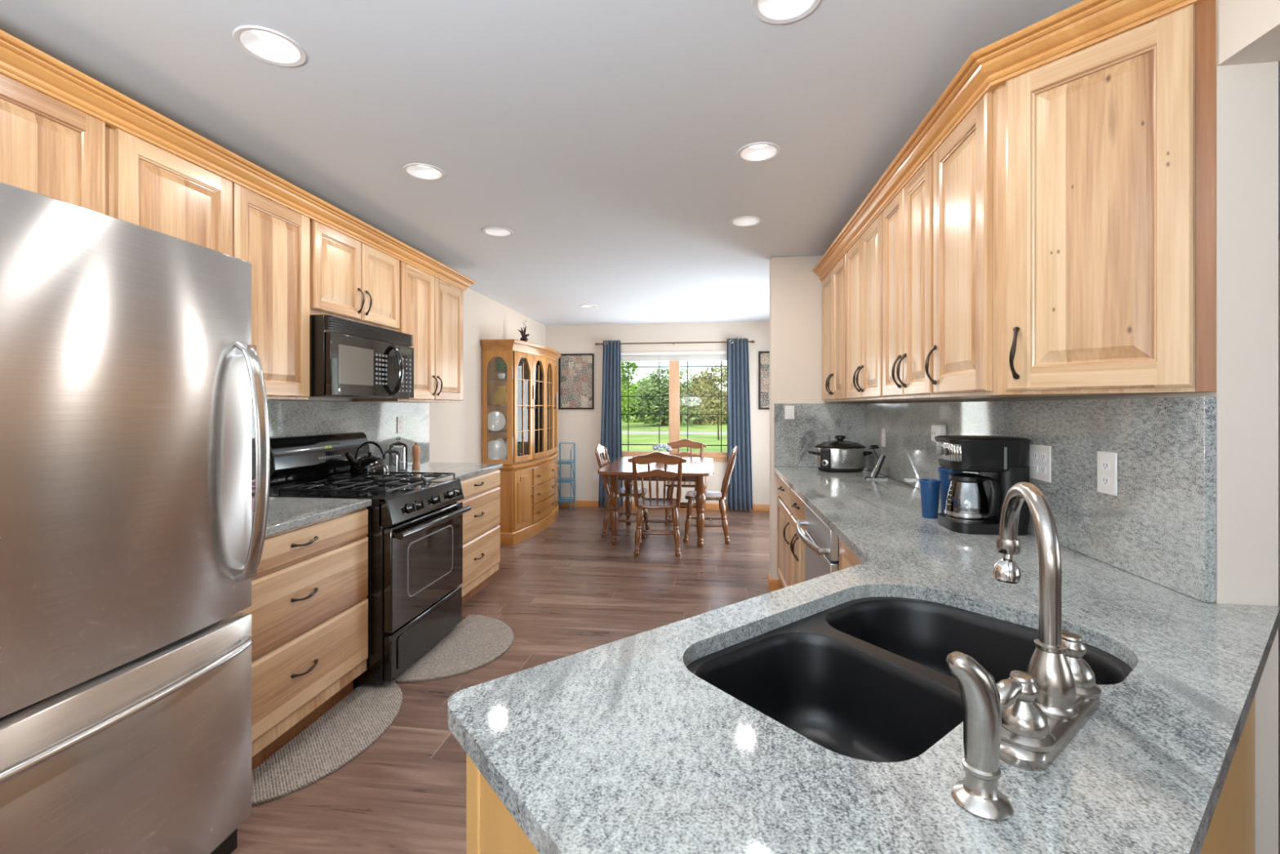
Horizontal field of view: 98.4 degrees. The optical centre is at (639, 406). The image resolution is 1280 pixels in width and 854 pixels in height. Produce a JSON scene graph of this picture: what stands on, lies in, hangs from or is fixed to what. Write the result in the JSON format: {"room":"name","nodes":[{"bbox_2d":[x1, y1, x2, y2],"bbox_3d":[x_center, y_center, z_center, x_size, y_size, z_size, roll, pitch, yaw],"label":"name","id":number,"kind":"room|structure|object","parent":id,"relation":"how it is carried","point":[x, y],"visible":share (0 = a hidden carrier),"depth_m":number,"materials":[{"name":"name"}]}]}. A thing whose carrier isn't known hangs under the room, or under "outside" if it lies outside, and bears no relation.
{"room":"kitchen","nodes":[
{"label":"kitchen","id":0,"kind":"room"},
{"bbox_2d":[251,287,545,496],"bbox_3d":[-2.108,0.124,1.697,0.120,2.455,12.020,0,0,7],"label":"wall","id":1,"kind":"structure","parent":0,"point":[455,428],"depth_m":5.22,"materials":[{"name":"beige paint"}]},
{"bbox_2d":[0,72,109,216],"bbox_3d":[-1.927,-0.713,1.338,0.327,0.470,0.955,0,0,7],"label":"upper cabinet","id":2,"kind":"object","parent":1,"relation":"attached to","point":[50,147],"visible":0.46,"depth_m":1.62,"materials":[{"name":"brown wood"}]},
{"bbox_2d":[109,126,309,399],"bbox_3d":[-1.789,-0.490,2.251,0.363,0.915,0.892,0,0,7],"label":"upper cabinet","id":3,"kind":"object","parent":1,"relation":"attached to","point":[151,187],"visible":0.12,"depth_m":2.29,"materials":[{"name":"brown wood"}]},
{"bbox_2d":[251,400,429,495],"bbox_3d":[-1.854,0.203,3.101,0.019,0.469,2.610,0,0,7],"label":"backsplash","id":4,"kind":"structure","parent":1,"relation":"attached to","point":[378,420],"depth_m":3.51,"materials":[{"name":"grey stone"}]},
{"bbox_2d":[397,416,403,433],"bbox_3d":[-1.726,0.132,3.977,0.008,0.118,0.075,0,0,7],"label":"wall outlet","id":5,"kind":"object","parent":4,"relation":"attached to","point":[400,419],"visible":1,"depth_m":3.97,"materials":[{"name":"white plastic"}]},
{"bbox_2d":[309,219,399,331],"bbox_3d":[-1.682,-0.698,3.075,0.363,0.500,0.766,0,0,7],"label":"upper cabinet","id":6,"kind":"object","parent":1,"relation":"attached to","point":[351,279],"visible":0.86,"depth_m":2.96,"materials":[{"name":"brown wood"}]},
{"bbox_2d":[308,314,413,399],"bbox_3d":[-1.620,-0.247,3.066,0.485,0.398,0.758,0,0,7],"label":"microwave","id":7,"kind":"object","parent":6,"relation":"attached to","point":[348,359],"visible":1,"depth_m":2.88,"materials":[{"name":"black metal"}]},
{"bbox_2d":[352,261,462,402],"bbox_3d":[-1.575,-0.490,3.896,0.363,0.915,0.885,0,0,7],"label":"upper cabinet","id":8,"kind":"object","parent":1,"relation":"attached to","point":[431,308],"visible":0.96,"depth_m":3.83,"materials":[{"name":"brown wood"}]},
{"bbox_2d":[0,29,475,290],"bbox_3d":[-1.732,-0.952,2.613,0.390,0.084,3.634,0,0,7],"label":"crown molding","id":9,"kind":"structure","parent":8,"relation":"attached to","point":[20,61],"depth_m":1.98,"materials":[{"name":"brown wood"}]},
{"bbox_2d":[0,0,1279,325],"bbox_3d":[1.536,-1.203,1.222,7.470,0.200,12.020,0,0,7],"label":"ceiling","id":10,"kind":"structure","parent":0,"point":[606,135],"depth_m":2.06,"materials":[{"name":"white paint"}]},
{"bbox_2d":[232,25,306,66],"bbox_3d":[-1.131,-1.126,1.690,0.188,0.058,0.188,0,0,7],"label":"recessed light","id":11,"kind":"object","parent":10,"relation":"in","point":[267,45],"visible":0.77,"depth_m":1.73,"materials":[{"name":"white"}]},
{"bbox_2d":[402,163,445,181],"bbox_3d":[-1.013,-1.126,2.593,0.188,0.058,0.188,0,0,7],"label":"recessed light","id":12,"kind":"object","parent":10,"relation":"in","point":[422,171],"visible":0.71,"depth_m":2.64,"materials":[{"name":"white"}]},
{"bbox_2d":[482,226,513,237],"bbox_3d":[-0.897,-1.126,3.485,0.188,0.058,0.188,0,0,7],"label":"recessed light","id":13,"kind":"object","parent":10,"relation":"in","point":[498,232],"visible":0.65,"depth_m":3.54,"materials":[{"name":"white"}]},
{"bbox_2d":[580,304,597,307],"bbox_3d":[-0.562,-1.126,6.053,0.188,0.058,0.188,0,0,7],"label":"recessed light","id":14,"kind":"object","parent":10,"relation":"in","point":[582,305],"visible":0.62,"depth_m":6.11,"materials":[{"name":"white"}]},
{"bbox_2d":[729,215,761,226],"bbox_3d":[0.630,-1.126,3.286,0.188,0.058,0.188,0,0,7],"label":"recessed light","id":15,"kind":"object","parent":10,"relation":"in","point":[742,221],"visible":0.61,"depth_m":3.34,"materials":[{"name":"white"}]},
{"bbox_2d":[736,142,780,163],"bbox_3d":[0.514,-1.126,2.394,0.188,0.058,0.188,0,0,7],"label":"recessed light","id":16,"kind":"object","parent":10,"relation":"in","point":[757,152],"visible":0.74,"depth_m":2.44,"materials":[{"name":"white"}]},
{"bbox_2d":[751,0,820,23],"bbox_3d":[0.396,-1.126,1.491,0.188,0.058,0.188,0,0,7],"label":"recessed light","id":17,"kind":"object","parent":10,"relation":"in","point":[771,11],"visible":1,"depth_m":1.55,"materials":[{"name":"white"}]},
{"bbox_2d":[545,321,769,504],"bbox_3d":[0.449,0.124,7.364,3.485,2.455,0.120,0,0,7],"label":"wall","id":18,"kind":"structure","parent":0,"point":[582,427],"depth_m":7.36,"materials":[{"name":"beige paint"}]},
{"bbox_2d":[558,353,594,408],"bbox_3d":[-0.860,-0.338,7.459,0.485,0.750,0.025,0,0,7],"label":"picture frame","id":19,"kind":"object","parent":18,"relation":"attached to","point":[575,371],"visible":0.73,"depth_m":7.46,"materials":[{"name":"black"}]},
{"bbox_2d":[593,471,599,479],"bbox_3d":[-0.589,0.932,7.433,0.075,0.118,0.008,0,0,7],"label":"wall outlet","id":20,"kind":"object","parent":18,"relation":"attached to","point":[596,476],"visible":0.97,"depth_m":7.43,"materials":[{"name":"white plastic"}]},
{"bbox_2d":[556,500,769,511],"bbox_3d":[0.380,1.310,7.305,3.365,0.085,0.014,0,0,7],"label":"baseboard","id":21,"kind":"structure","parent":18,"relation":"attached to","point":[712,506],"depth_m":7.28,"materials":[{"name":"brown wood"}]},
{"bbox_2d":[620,355,727,462],"bbox_3d":[0.443,0.002,7.337,1.620,1.440,0.135,0,0,7],"label":"window","id":22,"kind":"structure","parent":18,"relation":"in","point":[674,366],"depth_m":7.30,"materials":[{"name":"brown wood"}]},
{"bbox_2d":[620,351,726,361],"bbox_3d":[0.437,-0.663,7.297,1.510,0.120,0.045,0,0,7],"label":"window blind","id":23,"kind":"object","parent":22,"relation":"attached to","point":[696,355],"visible":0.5,"depth_m":7.27,"materials":[{"name":"white fabric"}]},
{"bbox_2d":[594,340,755,345],"bbox_3d":[0.442,-0.833,7.252,2.110,0.036,0.102,0,0,7],"label":"curtain rod","id":24,"kind":"object","parent":18,"relation":"attached to","point":[749,341],"visible":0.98,"depth_m":7.21,"materials":[{"name":"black metal"}]},
{"bbox_2d":[598,340,622,507],"bbox_3d":[-0.391,0.227,7.326,0.330,2.210,0.081,0,0,7],"label":"curtain","id":25,"kind":"object","parent":24,"relation":"hanging from","point":[611,421],"visible":0.76,"depth_m":7.32,"materials":[{"name":"blue fabric"}]},
{"bbox_2d":[726,337,752,511],"bbox_3d":[1.285,0.227,7.107,0.330,2.210,0.081,0,0,7],"label":"curtain","id":26,"kind":"object","parent":24,"relation":"hanging from","point":[740,491],"visible":0.94,"depth_m":7.10,"materials":[{"name":"blue fabric"}]},
{"bbox_2d":[758,351,769,409],"bbox_3d":[1.785,-0.338,7.114,0.500,0.750,0.025,0,0,7],"label":"picture frame","id":27,"kind":"object","parent":18,"relation":"attached to","point":[763,356],"visible":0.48,"depth_m":7.13,"materials":[{"name":"black"}]},
{"bbox_2d":[621,431,727,434],"bbox_3d":[4.882,1.804,37.433,140.000,0.035,3.500,0,0,7],"label":"driveway","id":28,"kind":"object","parent":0,"point":[623,432],"visible":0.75,"depth_m":37.20,"materials":[{"name":"concrete"}]},
{"bbox_2d":[230,506,1279,853],"bbox_3d":[1.536,1.402,1.222,7.470,0.100,12.020,0,0,7],"label":"floor","id":29,"kind":"structure","parent":0,"point":[563,590],"depth_m":3.29,"materials":[{"name":"brown wood"}]},
{"bbox_2d":[0,182,270,853],"bbox_3d":[-1.607,0.446,1.280,0.909,1.772,0.912,0,0,7],"label":"refrigerator","id":30,"kind":"object","parent":29,"relation":"on","point":[131,368],"visible":1,"depth_m":1.30,"materials":[{"name":"silver metal"}]},
{"bbox_2d":[237,506,368,770],"bbox_3d":[-1.628,0.911,2.222,0.676,0.882,0.865,0,0,7],"label":"base cabinet","id":31,"kind":"object","parent":29,"relation":"on","point":[308,609],"visible":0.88,"depth_m":2.20,"materials":[{"name":"brown wood"}]},
{"bbox_2d":[251,497,371,536],"bbox_3d":[-1.648,0.454,2.223,0.652,0.032,0.873,0,0,7],"label":"countertop","id":32,"kind":"structure","parent":31,"relation":"on","point":[284,513],"depth_m":2.36,"materials":[{"name":"grey stone"}]},
{"bbox_2d":[251,479,255,511],"bbox_3d":[-1.639,0.372,2.328,0.108,0.132,0.135,0,0,-27],"label":"flower pot","id":33,"kind":"object","parent":32,"relation":"on","point":[253,483],"visible":0.12,"depth_m":2.30,"materials":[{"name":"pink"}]},
{"bbox_2d":[251,680,402,805],"bbox_3d":[-1.228,1.345,2.278,0.335,0.012,0.920,0,0,7],"label":"floor mat","id":34,"kind":"object","parent":29,"relation":"on","point":[360,718],"visible":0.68,"depth_m":2.20,"materials":[{"name":"beige fabric"}]},
{"bbox_2d":[269,431,471,684],"bbox_3d":[-1.445,0.754,3.032,0.770,1.195,0.768,0,0,7],"label":"gas range","id":35,"kind":"object","parent":29,"relation":"on","point":[415,535],"visible":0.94,"depth_m":2.84,"materials":[{"name":"black metal"}]},
{"bbox_2d":[269,471,458,502],"bbox_3d":[-1.460,0.426,3.034,0.620,0.062,0.768,0,0,7],"label":"cooktop","id":36,"kind":"object","parent":35,"relation":"in","point":[391,488],"depth_m":2.87,"materials":[{"name":"black metal"}]},
{"bbox_2d":[344,440,390,476],"bbox_3d":[-1.585,0.301,3.238,0.215,0.200,0.215,0,0,-6],"label":"tea kettle","id":37,"kind":"object","parent":35,"relation":"on","point":[369,465],"visible":1,"depth_m":3.17,"materials":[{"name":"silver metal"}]},
{"bbox_2d":[392,614,513,681],"bbox_3d":[-0.946,1.345,3.108,0.430,0.012,0.860,0,0,7],"label":"floor mat","id":38,"kind":"object","parent":29,"relation":"on","point":[476,641],"visible":1,"depth_m":3.02,"materials":[{"name":"beige fabric"}]},
{"bbox_2d":[457,468,500,604],"bbox_3d":[-1.415,0.911,3.853,0.676,0.882,0.845,0,0,7],"label":"base cabinet","id":39,"kind":"object","parent":29,"relation":"on","point":[481,526],"visible":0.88,"depth_m":3.86,"materials":[{"name":"brown wood"}]},
{"bbox_2d":[383,462,502,479],"bbox_3d":[-1.435,0.454,3.861,0.652,0.032,0.863,0,0,7],"label":"countertop","id":40,"kind":"structure","parent":39,"relation":"on","point":[462,470],"depth_m":3.92,"materials":[{"name":"grey stone"}]},
{"bbox_2d":[382,444,399,471],"bbox_3d":[-1.643,0.343,3.643,0.110,0.190,0.110,0,0,7],"label":"glass canister","id":41,"kind":"object","parent":40,"relation":"on","point":[392,468],"visible":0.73,"depth_m":3.64,"materials":[{"name":"white"}]},
{"bbox_2d":[382,454,399,471],"bbox_3d":[-1.643,0.378,3.643,0.110,0.120,0.110,0,0,7],"label":"jar","id":42,"kind":"object","parent":41,"relation":"on","point":[392,468],"depth_m":3.62,"materials":[{"name":"silver glass"}]},
{"bbox_2d":[388,436,407,471],"bbox_3d":[-1.663,0.323,3.797,0.120,0.230,0.120,0,0,7],"label":"glass canister","id":43,"kind":"object","parent":40,"relation":"on","point":[403,464],"visible":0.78,"depth_m":3.78,"materials":[{"name":"white"}]},
{"bbox_2d":[412,442,420,469],"bbox_3d":[-1.572,0.344,3.876,0.056,0.188,0.056,0,0,7],"label":"pepper mill","id":44,"kind":"object","parent":40,"relation":"on","point":[415,448],"visible":1,"depth_m":3.86,"materials":[{"name":"brown wood"}]},
{"bbox_2d":[480,338,560,545],"bbox_3d":[-1.230,0.349,6.191,0.440,2.005,1.674,0,0,7],"label":"china cabinet","id":45,"kind":"object","parent":29,"relation":"on","point":[528,486],"visible":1,"depth_m":5.70,"materials":[{"name":"brown wood"}]},
{"bbox_2d":[488,411,505,431],"bbox_3d":[-1.441,0.146,5.500,0.200,0.198,0.046,0,0,-11],"label":"plate","id":46,"kind":"object","parent":45,"relation":"on","point":[496,420],"visible":0.94,"depth_m":5.50,"materials":[{"name":"white"}]},
{"bbox_2d":[488,440,506,459],"bbox_3d":[-1.450,0.451,5.511,0.230,0.227,0.051,0,0,-14],"label":"plate","id":47,"kind":"object","parent":45,"relation":"on","point":[496,449],"visible":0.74,"depth_m":5.52,"materials":[{"name":"white"}]},
{"bbox_2d":[493,386,506,404],"bbox_3d":[-1.383,-0.109,5.515,0.160,0.190,0.160,0,0,7],"label":"vase","id":48,"kind":"object","parent":45,"relation":"on","point":[500,397],"visible":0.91,"depth_m":5.46,"materials":[{"name":"yellow ceramic"}]},
{"bbox_2d":[493,357,506,379],"bbox_3d":[-1.379,-0.387,5.526,0.216,0.226,0.218,0,0,-22],"label":"potted plant","id":49,"kind":"object","parent":45,"relation":"on","point":[503,366],"visible":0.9,"depth_m":5.50,"materials":[{"name":"green plant"}]},
{"bbox_2d":[488,378,513,382],"bbox_3d":[-1.270,-0.271,6.196,0.328,0.006,1.540,0,0,7],"label":"glass shelf","id":50,"kind":"object","parent":45,"relation":"attached to","point":[490,380],"depth_m":5.63,"materials":[{"name":"glass"}]},
{"bbox_2d":[488,428,513,431],"bbox_3d":[-1.270,0.249,6.196,0.328,0.006,1.540,0,0,7],"label":"glass shelf","id":51,"kind":"object","parent":45,"relation":"attached to","point":[503,429],"depth_m":5.57,"materials":[{"name":"glass"}]},
{"bbox_2d":[517,320,529,341],"bbox_3d":[-1.264,-0.798,6.024,0.126,0.290,0.130,0,0,7],"label":"flower ornament","id":52,"kind":"object","parent":45,"relation":"on","point":[524,335],"visible":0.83,"depth_m":6.00,"materials":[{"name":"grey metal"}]},
{"bbox_2d":[557,442,575,510],"bbox_3d":[-0.988,0.919,7.309,0.216,0.865,0.216,0,0,7],"label":"shelf","id":53,"kind":"object","parent":29,"relation":"on","point":[560,500],"visible":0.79,"depth_m":7.38,"materials":[{"name":"blue metal"}]},
{"bbox_2d":[595,444,649,538],"bbox_3d":[-0.189,0.878,5.894,0.545,0.955,0.525,0,0,7],"label":"dining chair","id":54,"kind":"object","parent":29,"relation":"on","point":[624,491],"visible":0.62,"depth_m":5.75,"materials":[{"name":"brown wood"}]},
{"bbox_2d":[597,456,713,547],"bbox_3d":[0.225,0.976,5.820,1.090,0.752,1.600,0,0,7],"label":"dining table","id":55,"kind":"object","parent":29,"relation":"on","point":[696,469],"visible":0.89,"depth_m":5.37,"materials":[{"name":"brown wood"}]},
{"bbox_2d":[652,443,671,454],"bbox_3d":[0.240,0.500,6.016,0.218,0.200,0.176,0,0,7],"label":"flower bowl","id":56,"kind":"object","parent":55,"relation":"on","point":[659,446],"visible":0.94,"depth_m":5.98,"materials":[{"name":"white"}]},
{"bbox_2d":[627,451,686,556],"bbox_3d":[0.166,0.878,5.153,0.525,0.955,0.545,0,0,3],"label":"dining chair","id":57,"kind":"object","parent":29,"relation":"on","point":[642,504],"visible":1,"depth_m":4.99,"materials":[{"name":"brown wood"}]},
{"bbox_2d":[664,438,706,524],"bbox_3d":[0.526,0.878,6.586,0.525,0.955,0.545,0,0,7],"label":"dining chair","id":58,"kind":"object","parent":29,"relation":"on","point":[683,442],"visible":0.35,"depth_m":6.77,"materials":[{"name":"brown wood"}]},
{"bbox_2d":[683,445,737,543],"bbox_3d":[0.726,0.878,5.654,0.545,0.955,0.525,0,0,7],"label":"dining chair","id":59,"kind":"object","parent":29,"relation":"on","point":[720,496],"visible":0.96,"depth_m":5.48,"materials":[{"name":"brown wood"}]},
{"bbox_2d":[777,474,793,587],"bbox_3d":[1.245,0.911,3.658,0.656,0.882,0.720,0,0,7],"label":"base cabinet","id":60,"kind":"object","parent":29,"relation":"on","point":[784,513],"visible":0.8,"depth_m":3.64,"materials":[{"name":"brown wood"}]},
{"bbox_2d":[447,466,1279,853],"bbox_3d":[0.981,0.454,2.081,1.444,0.032,3.997,0,0,22],"label":"countertop","id":61,"kind":"structure","parent":60,"relation":"on","point":[616,747],"depth_m":0.74,"materials":[{"name":"grey stone"}]},
{"bbox_2d":[808,435,872,472],"bbox_3d":[1.362,0.318,3.755,0.416,0.240,0.245,0,0,-1],"label":"slow cooker","id":62,"kind":"object","parent":61,"relation":"on","point":[839,455],"visible":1,"depth_m":3.66,"materials":[{"name":"metal"}]},
{"bbox_2d":[864,444,887,479],"bbox_3d":[1.428,0.335,3.342,0.122,0.206,0.063,0,0,7],"label":"stand","id":63,"kind":"object","parent":61,"relation":"on","point":[881,459],"visible":1,"depth_m":3.32,"materials":[{"name":"silver metal"}]},
{"bbox_2d":[686,596,1133,762],"bbox_3d":[0.492,0.561,0.997,0.815,0.182,0.580,0,0,-38],"label":"sink","id":64,"kind":"object","parent":61,"relation":"in","point":[870,678],"visible":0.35,"depth_m":1.11,"materials":[{"name":"black"}]},
{"bbox_2d":[919,478,941,518],"bbox_3d":[1.147,0.364,2.185,0.078,0.148,0.078,0,0,7],"label":"plastic cup","id":65,"kind":"object","parent":61,"relation":"on","point":[929,488],"visible":1,"depth_m":2.16,"materials":[{"name":"blue plastic"}]},
{"bbox_2d":[937,466,962,512],"bbox_3d":[1.254,0.343,2.232,0.090,0.189,0.090,0,0,7],"label":"plastic cup","id":66,"kind":"object","parent":61,"relation":"on","point":[944,473],"visible":0.5,"depth_m":2.21,"materials":[{"name":"blue"}]},
{"bbox_2d":[946,650,1013,821],"bbox_3d":[0.376,0.354,0.610,0.064,0.168,0.059,0,0,-38],"label":"sprayer","id":67,"kind":"object","parent":61,"relation":"on","point":[978,794],"visible":1,"depth_m":0.60,"materials":[{"name":"silver metal"}]},
{"bbox_2d":[934,435,1029,535],"bbox_3d":[1.220,0.273,1.984,0.261,0.331,0.220,0,0,7],"label":"coffee maker","id":68,"kind":"object","parent":61,"relation":"on","point":[1003,459],"visible":0.8,"depth_m":1.89,"materials":[{"name":"black plastic"}]},
{"bbox_2d":[943,472,999,519],"bbox_3d":[1.175,0.318,1.974,0.143,0.158,0.175,0,0,7],"label":"coffee carafe","id":69,"kind":"object","parent":68,"relation":"on","point":[949,510],"visible":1,"depth_m":1.94,"materials":[{"name":"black glass"}]},
{"bbox_2d":[992,481,1102,771],"bbox_3d":[0.582,0.278,0.790,0.135,0.320,0.348,0,0,33],"label":"faucet","id":70,"kind":"object","parent":61,"relation":"on","point":[1043,707],"visible":0.96,"depth_m":0.75,"materials":[{"name":"silver metal"}]},
{"bbox_2d":[790,488,806,585],"bbox_3d":[1.161,0.911,3.013,0.656,0.882,0.575,0,0,7],"label":"base cabinet","id":71,"kind":"object","parent":29,"relation":"on","point":[797,504],"visible":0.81,"depth_m":3.06,"materials":[{"name":"brown wood"}]},
{"bbox_2d":[795,502,839,581],"bbox_3d":[1.042,0.914,2.430,0.663,0.875,0.608,0,0,7],"label":"dishwasher","id":72,"kind":"object","parent":29,"relation":"on","point":[821,544],"visible":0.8,"depth_m":2.37,"materials":[{"name":"silver metal"}]},
{"bbox_2d":[839,538,862,569],"bbox_3d":[1.027,0.911,1.840,0.620,0.882,0.555,0,0,7],"label":"base cabinet","id":73,"kind":"object","parent":29,"relation":"on","point":[847,558],"visible":0.02,"depth_m":1.96,"materials":[{"name":"brown wood"}]},
{"bbox_2d":[466,693,1255,853],"bbox_3d":[0.511,0.911,0.989,1.423,0.882,0.685,0,0,-38],"label":"base cabinet","id":74,"kind":"object","parent":29,"relation":"on","point":[491,828],"visible":0.02,"depth_m":0.83,"materials":[{"name":"brown wood"}]},
{"bbox_2d":[769,240,1279,606],"bbox_3d":[3.239,0.124,3.838,4.570,2.455,0.150,0,0,7],"label":"wall","id":75,"kind":"structure","parent":0,"point":[795,289],"depth_m":4.04,"materials":[{"name":"beige paint"}]},
{"bbox_2d":[767,573,781,591],"bbox_3d":[1.296,1.310,4.077,0.684,0.085,0.148,0,0,7],"label":"baseboard","id":76,"kind":"structure","parent":75,"relation":"attached to","point":[773,584],"depth_m":4.04,"materials":[{"name":"brown wood"}]},
{"bbox_2d":[773,403,866,467],"bbox_3d":[1.311,0.207,4.001,0.661,0.459,0.024,0,0,7],"label":"backsplash","id":77,"kind":"structure","parent":75,"relation":"attached to","point":[813,424],"depth_m":4.00,"materials":[{"name":"grey stone"}]},
{"bbox_2d":[784,405,794,419],"bbox_3d":[1.088,0.042,4.013,0.070,0.100,0.008,0,0,7],"label":"wall outlet","id":78,"kind":"object","parent":77,"relation":"attached to","point":[788,410],"visible":1,"depth_m":4.01,"materials":[{"name":"white plastic"}]},
{"bbox_2d":[868,0,1279,853],"bbox_3d":[1.136,0.124,-0.375,0.120,2.455,8.750,0,0,7],"label":"wall","id":79,"kind":"structure","parent":0,"point":[1246,394],"depth_m":1.22,"materials":[{"name":"beige paint"}]},
{"bbox_2d":[822,253,892,401],"bbox_3d":[1.410,-0.490,3.620,0.363,0.915,0.745,0,0,7],"label":"upper cabinet","id":80,"kind":"object","parent":79,"relation":"attached to","point":[834,284],"visible":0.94,"depth_m":3.58,"materials":[{"name":"brown wood"}]},
{"bbox_2d":[846,212,947,400],"bbox_3d":[1.317,-0.490,2.905,0.363,0.915,0.695,0,0,7],"label":"upper cabinet","id":81,"kind":"object","parent":79,"relation":"attached to","point":[864,257],"visible":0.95,"depth_m":2.87,"materials":[{"name":"brown wood"}]},
{"bbox_2d":[882,155,1003,399],"bbox_3d":[1.234,-0.490,2.267,0.363,0.915,0.588,0,0,7],"label":"upper cabinet","id":82,"kind":"object","parent":79,"relation":"attached to","point":[908,220],"visible":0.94,"depth_m":2.24,"materials":[{"name":"brown wood"}]},
{"bbox_2d":[812,0,1206,280],"bbox_3d":[1.269,-0.952,2.593,0.396,0.084,2.819,0,0,7],"label":"crown molding","id":83,"kind":"structure","parent":79,"relation":"attached to","point":[1083,24],"depth_m":1.54,"materials":[{"name":"brown wood"}]},
{"bbox_2d":[924,88,1113,397],"bbox_3d":[1.169,-0.490,1.767,0.363,0.915,0.416,0,0,7],"label":"upper cabinet","id":84,"kind":"object","parent":79,"relation":"attached to","point":[964,348],"visible":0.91,"depth_m":1.72,"materials":[{"name":"brown wood"}]},
{"bbox_2d":[866,396,1216,602],"bbox_3d":[1.449,0.207,2.589,0.024,0.459,2.739,0,0,7],"label":"backsplash","id":85,"kind":"structure","parent":79,"relation":"attached to","point":[1160,526],"depth_m":1.51,"materials":[{"name":"grey stone"}]},
{"bbox_2d":[880,427,885,446],"bbox_3d":[1.551,0.197,3.529,0.016,0.118,0.075,0,0,7],"label":"wall outlet","id":86,"kind":"object","parent":85,"relation":"attached to","point":[883,430],"visible":1,"depth_m":3.51,"materials":[{"name":"white plastic"}]},
{"bbox_2d":[931,423,946,442],"bbox_3d":[1.417,0.127,2.619,0.046,0.090,0.090,0,0,7],"label":"wall outlet","id":87,"kind":"object","parent":85,"relation":"attached to","point":[937,429],"visible":0.7,"depth_m":2.58,"materials":[{"name":"white plastic"}]},
{"bbox_2d":[1029,444,1051,482],"bbox_3d":[1.335,0.187,1.843,0.008,0.118,0.118,0,0,7],"label":"wall outlet","id":88,"kind":"object","parent":85,"relation":"attached to","point":[1040,455],"visible":1,"depth_m":1.83,"materials":[{"name":"white plastic"}]},
{"bbox_2d":[1031,451,1038,459],"bbox_3d":[1.336,0.166,1.866,0.003,0.028,0.032,0,0,7],"label":"socket","id":89,"kind":"object","parent":88,"relation":"attached to","point":[1034,454],"depth_m":1.86,"materials":[{"name":"grey"}]},
{"bbox_2d":[1031,463,1038,472],"bbox_3d":[1.336,0.208,1.866,0.003,0.028,0.032,0,0,7],"label":"socket","id":90,"kind":"object","parent":88,"relation":"attached to","point":[1034,466],"depth_m":1.86,"materials":[{"name":"grey"}]},
{"bbox_2d":[1040,452,1046,461],"bbox_3d":[1.330,0.166,1.820,0.003,0.028,0.032,0,0,7],"label":"socket","id":91,"kind":"object","parent":88,"relation":"attached to","point":[1042,455],"depth_m":1.82,"materials":[{"name":"grey"}]},
{"bbox_2d":[1040,465,1046,474],"bbox_3d":[1.330,0.208,1.820,0.003,0.028,0.032,0,0,7],"label":"socket","id":92,"kind":"object","parent":88,"relation":"attached to","point":[1042,468],"depth_m":1.82,"materials":[{"name":"grey"}]},
{"bbox_2d":[1097,450,1117,496],"bbox_3d":[1.294,0.184,1.530,0.008,0.118,0.075,0,0,7],"label":"wall outlet","id":93,"kind":"object","parent":85,"relation":"attached to","point":[1107,461],"visible":1,"depth_m":1.52,"materials":[{"name":"white plastic"}]},
{"bbox_2d":[1101,460,1110,471],"bbox_3d":[1.292,0.163,1.531,0.003,0.028,0.032,0,0,7],"label":"socket","id":94,"kind":"object","parent":93,"relation":"attached to","point":[1105,464],"depth_m":1.53,"materials":[{"name":"grey"}]},
{"bbox_2d":[1101,475,1110,485],"bbox_3d":[1.292,0.205,1.531,0.003,0.028,0.032,0,0,7],"label":"socket","id":95,"kind":"object","parent":93,"relation":"attached to","point":[1105,479],"depth_m":1.53,"materials":[{"name":"grey"}]},
{"bbox_2d":[996,0,1217,395],"bbox_3d":[1.149,-0.490,1.399,0.312,0.915,0.311,0,0,7],"label":"upper cabinet","id":96,"kind":"object","parent":79,"relation":"attached to","point":[1107,149],"visible":0.99,"depth_m":1.36,"materials":[{"name":"brown wood"}]},
{"label":"outside","id":97,"kind":"structure","parent":0,"visible":0},
{"bbox_2d":[621,414,727,452],"bbox_3d":[8.250,1.877,63.264,140.000,0.150,112.400,0,0,7],"label":"ground","id":98,"kind":"structure","parent":97,"point":[707,439],"depth_m":32.51,"materials":[{"name":"green plant"}]},
{"bbox_2d":[621,361,639,412],"bbox_3d":[-4.033,-1.809,44.583,7.902,7.235,6.380,0,0,12],"label":"tree","id":99,"kind":"object","parent":98,"relation":"on","point":[624,378],"visible":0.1,"depth_m":44.33,"materials":[{"name":"green plant"}]},
{"bbox_2d":[621,377,684,422],"bbox_3d":[1.170,-0.321,66.482,9.080,6.570,10.456,0,0,1],"label":"shrub","id":100,"kind":"object","parent":98,"relation":"on","point":[637,384],"visible":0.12,"depth_m":63.77,"materials":[{"name":"green plant"}]},
{"bbox_2d":[630,367,702,426],"bbox_3d":[2.739,-0.907,51.899,6.495,5.930,7.045,0,0,14],"label":"tree","id":101,"kind":"object","parent":98,"relation":"on","point":[651,403],"visible":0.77,"depth_m":50.63,"materials":[{"name":"green plant"}]},
{"bbox_2d":[680,371,727,425],"bbox_3d":[7.934,-0.525,56.744,7.264,6.364,7.332,0,0,-43],"label":"tree","id":102,"kind":"object","parent":98,"relation":"on","point":[713,419],"visible":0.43,"depth_m":55.84,"materials":[{"name":"green plant"}]},
{"bbox_2d":[680,382,727,422],"bbox_3d":[7.769,0.121,66.194,9.066,6.675,9.151,0,0,-8],"label":"shrub","id":103,"kind":"object","parent":98,"relation":"on","point":[714,383],"visible":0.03,"depth_m":64.34,"materials":[{"name":"green plant"}]},
{"bbox_2d":[696,364,727,439],"bbox_3d":[4.295,-0.276,29.643,2.594,4.161,1.755,0,0,5],"label":"tree","id":104,"kind":"object","parent":98,"relation":"on","point":[715,406],"visible":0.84,"depth_m":29.60,"materials":[{"name":"green plant"}]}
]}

